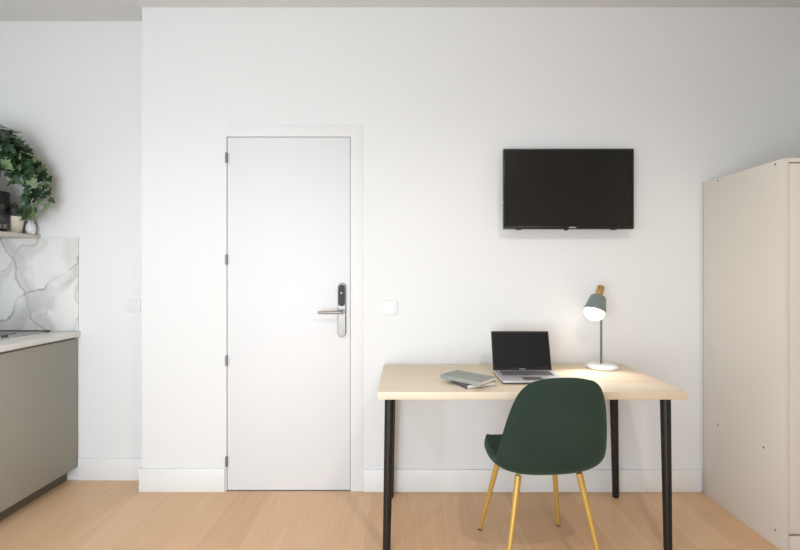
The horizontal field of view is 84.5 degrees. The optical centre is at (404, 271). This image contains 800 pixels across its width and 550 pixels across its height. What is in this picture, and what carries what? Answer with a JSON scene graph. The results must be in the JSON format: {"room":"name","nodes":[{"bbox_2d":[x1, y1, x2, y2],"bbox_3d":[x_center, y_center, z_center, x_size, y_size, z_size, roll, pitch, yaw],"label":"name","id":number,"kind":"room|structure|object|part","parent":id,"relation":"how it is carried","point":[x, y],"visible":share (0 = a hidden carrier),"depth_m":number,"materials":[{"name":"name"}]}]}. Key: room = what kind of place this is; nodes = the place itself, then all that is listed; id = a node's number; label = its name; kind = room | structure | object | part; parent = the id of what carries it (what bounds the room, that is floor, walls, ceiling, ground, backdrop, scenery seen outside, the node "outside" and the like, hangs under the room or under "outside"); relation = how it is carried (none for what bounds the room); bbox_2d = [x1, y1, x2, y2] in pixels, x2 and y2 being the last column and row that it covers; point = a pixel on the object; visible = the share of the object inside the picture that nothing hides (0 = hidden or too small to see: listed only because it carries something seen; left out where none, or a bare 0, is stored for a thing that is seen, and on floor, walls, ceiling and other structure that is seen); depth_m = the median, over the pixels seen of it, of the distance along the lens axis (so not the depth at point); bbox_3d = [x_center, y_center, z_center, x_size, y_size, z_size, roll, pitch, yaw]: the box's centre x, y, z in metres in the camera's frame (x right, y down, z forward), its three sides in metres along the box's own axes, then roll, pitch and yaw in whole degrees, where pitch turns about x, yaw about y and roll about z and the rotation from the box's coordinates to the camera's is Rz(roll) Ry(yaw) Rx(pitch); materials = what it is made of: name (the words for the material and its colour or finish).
{"room":"studio apartment","nodes":[
{"label":"studio apartment","id":0,"kind":"room"},
{"bbox_2d":[0,21,141,479],"bbox_3d":[-2.094,-0.128,2.756,1.172,2.775,0.187,0,0,0],"label":"wall","id":1,"kind":"structure","parent":0,"point":[72,90],"depth_m":2.66,"materials":[{"name":"white paint"}]},
{"bbox_2d":[0,238,78,330],"bbox_3d":[-2.276,0.079,2.658,0.606,0.562,0.010,0,0,0],"label":"backsplash","id":2,"kind":"structure","parent":1,"relation":"attached to","point":[39,278],"depth_m":2.65,"materials":[{"name":"stone"}]},
{"bbox_2d":[78,458,141,480],"bbox_3d":[-1.740,1.193,2.656,0.464,0.134,0.014,0,0,0],"label":"baseboard","id":3,"kind":"structure","parent":1,"relation":"attached to","point":[89,469],"depth_m":2.65,"materials":[{"name":"white paint"}]},
{"bbox_2d":[127,299,139,311],"bbox_3d":[-1.640,0.206,2.656,0.080,0.080,0.015,0,0,0],"label":"light switch","id":4,"kind":"object","parent":1,"relation":"attached to","point":[133,305],"visible":1,"depth_m":2.65,"materials":[{"name":"white plastic"}]},
{"bbox_2d":[0,480,779,549],"bbox_3d":[-0.020,1.310,0.925,5.320,0.100,3.950,0,0,0],"label":"floor","id":5,"kind":"structure","parent":0,"point":[74,514],"depth_m":2.23,"materials":[{"name":"brown wood"}]},
{"bbox_2d":[0,338,76,520],"bbox_3d":[-2.267,0.825,2.351,0.586,0.862,0.600,0,0,0],"label":"base cabinet","id":6,"kind":"object","parent":5,"relation":"on","point":[38,383],"visible":0.87,"depth_m":2.36,"materials":[{"name":"beige"}]},
{"bbox_2d":[378,364,686,549],"bbox_3d":[0.558,0.894,2.219,1.357,0.732,0.578,0,0,0],"label":"desk","id":7,"kind":"object","parent":5,"relation":"on","point":[397,381],"visible":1,"depth_m":1.99,"materials":[{"name":"brown wood"}]},
{"bbox_3d":[-0.070,0.906,2.006,0.072,0.686,0.076,0,0,0],"label":"leg","id":8,"kind":"part","parent":7,"relation":"part of","materials":[{"name":"black metal"}]},
{"bbox_3d":[-0.072,0.906,2.431,0.072,0.686,0.084,0,0,0],"label":"leg","id":9,"kind":"part","parent":7,"relation":"part of","materials":[{"name":"black metal"}]},
{"bbox_2d":[451,381,495,388],"bbox_3d":[0.320,0.519,2.068,0.156,0.019,0.140,0,0,-24],"label":"book","id":10,"kind":"object","parent":7,"relation":"on","point":[464,385],"visible":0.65,"depth_m":2.01,"materials":[{"name":"beige paper"}]},
{"bbox_2d":[441,370,494,385],"bbox_3d":[0.295,0.500,2.072,0.220,0.019,0.134,0,0,42],"label":"book","id":11,"kind":"object","parent":10,"relation":"on","point":[471,378],"visible":1,"depth_m":2.04,"materials":[{"name":"beige paper"}]},
{"bbox_2d":[491,331,562,383],"bbox_3d":[0.611,0.423,2.204,0.306,0.210,0.296,0,0,0],"label":"laptop","id":12,"kind":"object","parent":7,"relation":"on","point":[518,357],"visible":0.98,"depth_m":2.31,"materials":[{"name":"grey metal"}]},
{"bbox_2d":[583,285,618,370],"bbox_3d":[1.065,0.301,2.403,0.199,0.454,0.183,0,0,0],"label":"desk lamp","id":13,"kind":"object","parent":7,"relation":"on","point":[594,309],"visible":1,"depth_m":2.35,"materials":[{"name":"white plastic"}]},
{"bbox_3d":[1.026,0.180,2.370,0.121,0.123,0.118,0,0,0],"label":"lamp shade","id":14,"kind":"part","parent":13,"relation":"part of","materials":[{"name":"grey metal"}]},
{"bbox_3d":[1.018,0.202,2.366,0.104,0.128,0.103,0,0,0],"label":"bulb","id":15,"kind":"part","parent":13,"relation":"part of","materials":[{"name":"white glass"}]},
{"bbox_3d":[1.154,0.906,2.432,0.081,0.686,0.086,0,0,0],"label":"leg","id":16,"kind":"part","parent":7,"relation":"part of","materials":[{"name":"black metal"}]},
{"bbox_3d":[1.188,0.906,2.006,0.072,0.686,0.076,0,0,0],"label":"leg","id":17,"kind":"part","parent":7,"relation":"part of","materials":[{"name":"black metal"}]},
{"bbox_2d":[478,378,606,549],"bbox_3d":[0.588,0.833,1.935,0.460,0.853,0.531,0,0,-5],"label":"chair","id":18,"kind":"object","parent":5,"relation":"on","point":[554,427],"visible":1,"depth_m":1.71,"materials":[{"name":"green fabric"}]},
{"bbox_3d":[0.410,1.050,2.103,0.028,0.412,0.140,0,0,-40],"label":"leg","id":19,"kind":"part","parent":18,"relation":"part of","materials":[{"name":"gold metal"}]},
{"bbox_3d":[0.433,1.050,1.790,0.028,0.412,0.135,0,0,44],"label":"leg","id":20,"kind":"part","parent":18,"relation":"part of","materials":[{"name":"gold metal"}]},
{"bbox_3d":[0.731,1.050,2.127,0.028,0.412,0.137,0,0,33],"label":"leg","id":21,"kind":"part","parent":18,"relation":"part of","materials":[{"name":"gold metal"}]},
{"bbox_3d":[0.767,1.050,1.815,0.028,0.412,0.127,0,0,-43],"label":"leg","id":22,"kind":"part","parent":18,"relation":"part of","materials":[{"name":"gold metal"}]},
{"bbox_2d":[704,158,799,549],"bbox_3d":[2.100,0.376,2.224,0.801,1.768,0.563,0,0,0],"label":"wardrobe","id":23,"kind":"object","parent":5,"relation":"on","point":[752,215],"visible":1,"depth_m":2.13,"materials":[{"name":"beige wood"}]},
{"bbox_3d":[2.100,-0.499,2.237,0.764,0.018,0.538,0,0,0],"label":"panel","id":24,"kind":"part","parent":23,"relation":"part of","materials":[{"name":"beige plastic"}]},
{"bbox_3d":[1.909,0.342,1.976,0.378,1.652,0.017,0,0,0],"label":"door","id":25,"kind":"part","parent":23,"relation":"part of","materials":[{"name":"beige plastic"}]},
{"bbox_3d":[-2.267,0.825,1.750,0.586,0.862,0.600,0,0,0],"label":"cabinet","id":26,"kind":"object","parent":5,"relation":"on","visible":0},
{"bbox_2d":[0,331,80,351],"bbox_3d":[-2.270,0.376,2.056,0.618,0.032,1.212,0,0,0],"label":"countertop","id":27,"kind":"structure","parent":26,"relation":"on","point":[8,344],"depth_m":2.38,"materials":[{"name":"white stone"}]},
{"bbox_2d":[0,330,49,339],"bbox_3d":[-2.339,0.352,2.365,0.442,0.016,0.521,0,0,0],"label":"cooktop","id":28,"kind":"object","parent":27,"relation":"in","point":[4,334],"visible":1,"depth_m":2.54,"materials":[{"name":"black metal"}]},
{"bbox_3d":[-2.339,0.355,2.621,0.442,0.010,0.010,0,0,0],"label":"trim","id":29,"kind":"part","parent":28,"relation":"part of","materials":[{"name":"grey metal"}]},
{"bbox_2d":[0,0,799,20],"bbox_3d":[-0.020,-1.565,0.925,5.320,0.100,3.950,0,0,0],"label":"ceiling","id":30,"kind":"structure","parent":0,"point":[10,10],"depth_m":2.50,"materials":[{"name":"white paint"}]},
{"bbox_2d":[142,7,799,490],"bbox_3d":[0.566,-0.128,2.687,4.148,2.775,0.327,0,0,0],"label":"wall","id":31,"kind":"structure","parent":0,"point":[699,95],"depth_m":2.52,"materials":[{"name":"white paint"}]},
{"bbox_2d":[139,468,224,491],"bbox_3d":[-1.275,1.193,2.516,0.490,0.134,0.014,0,0,0],"label":"baseboard","id":32,"kind":"structure","parent":31,"relation":"attached to","point":[150,479],"depth_m":2.51,"materials":[{"name":"white paint"}]},
{"bbox_2d":[225,137,350,489],"bbox_3d":[-0.672,0.242,2.512,0.712,2.026,0.110,0,0,0],"label":"door","id":33,"kind":"structure","parent":31,"relation":"in","point":[288,259],"depth_m":2.53,"materials":[{"name":"white paint"}]},
{"bbox_3d":[-0.417,0.229,2.483,0.145,0.033,0.052,0,0,0],"label":"handle","id":34,"kind":"part","parent":33,"relation":"part of","materials":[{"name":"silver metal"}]},
{"bbox_3d":[-0.361,0.219,2.519,0.046,0.307,0.020,0,0,0],"label":"lock plate","id":35,"kind":"part","parent":33,"relation":"part of","materials":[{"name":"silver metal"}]},
{"bbox_2d":[227,488,350,490],"bbox_3d":[-0.668,1.258,2.583,0.711,0.003,0.119,0,0,0],"label":"trim","id":36,"kind":"structure","parent":31,"relation":"attached to","point":[350,488],"depth_m":2.53,"materials":[{"name":"grey metal"}]},
{"bbox_2d":[226,124,362,490],"bbox_3d":[-0.632,0.207,2.522,0.788,2.106,0.002,0,0,0],"label":"trim","id":37,"kind":"structure","parent":31,"relation":"attached to","point":[355,131],"depth_m":2.52,"materials":[{"name":"white paint"}]},
{"bbox_2d":[384,301,397,314],"bbox_3d":[-0.080,0.206,2.518,0.080,0.080,0.009,0,0,0],"label":"light switch","id":38,"kind":"object","parent":31,"relation":"attached to","point":[390,307],"visible":1,"depth_m":2.52,"materials":[{"name":"white plastic"}]},
{"bbox_2d":[364,469,700,491],"bbox_3d":[0.728,1.196,2.516,1.925,0.128,0.014,0,0,0],"label":"baseboard","id":39,"kind":"structure","parent":31,"relation":"attached to","point":[405,480],"depth_m":2.51,"materials":[{"name":"white paint"}]},
{"bbox_2d":[501,149,633,230],"bbox_3d":[0.904,-0.455,2.481,0.732,0.452,0.084,0,0,0],"label":"television","id":40,"kind":"object","parent":31,"relation":"attached to","point":[565,189],"visible":1,"depth_m":2.44,"materials":[{"name":"black plastic"}]},
{"bbox_3d":[-2.630,-0.127,0.857,0.100,2.775,3.613,0,0,0],"label":"wall","id":41,"kind":"structure","parent":0,"visible":0},
{"bbox_2d":[0,231,40,238],"bbox_3d":[-2.391,-0.209,2.056,0.376,0.022,1.212,0,0,0],"label":"shelf","id":42,"kind":"object","parent":41,"relation":"attached to","point":[3,235],"visible":1,"depth_m":2.55,"materials":[{"name":"beige laminate"}]},
{"bbox_2d":[0,191,9,230],"bbox_3d":[-2.392,-0.337,2.280,0.347,0.234,0.460,0,0,0],"label":"microwave oven","id":43,"kind":"object","parent":42,"relation":"on","point":[4,196],"visible":1,"depth_m":2.48,"materials":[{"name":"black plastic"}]},
{"bbox_2d":[0,125,54,220],"bbox_3d":[-2.280,-0.561,2.409,0.486,0.561,0.442,0,0,0],"label":"ivy","id":44,"kind":"object","parent":43,"relation":"on","point":[15,155],"visible":1,"depth_m":2.46,"materials":[{"name":"green plant"}]},
{"bbox_2d":[4,216,24,232],"bbox_3d":[-2.287,-0.270,2.565,0.109,0.100,0.109,0,0,0],"label":"pot","id":45,"kind":"object","parent":42,"relation":"on","point":[16,226],"depth_m":2.54,"materials":[{"name":"beige ceramic"}]},
{"bbox_2d":[4,202,30,232],"bbox_3d":[-2.282,-0.313,2.556,0.174,0.185,0.139,0,0,0],"label":"potted plant","id":46,"kind":"object","parent":42,"relation":"on","point":[16,226],"visible":0.44,"depth_m":2.54,"materials":[{"name":"beige ceramic"}]},
{"bbox_2d":[25,204,36,234],"bbox_3d":[-2.207,-0.350,2.591,0.117,0.261,0.065,0,0,44],"label":"vase","id":47,"kind":"object","parent":42,"relation":"on","point":[30,228],"visible":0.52,"depth_m":2.60,"materials":[{"name":"white ceramic"}]}
]}

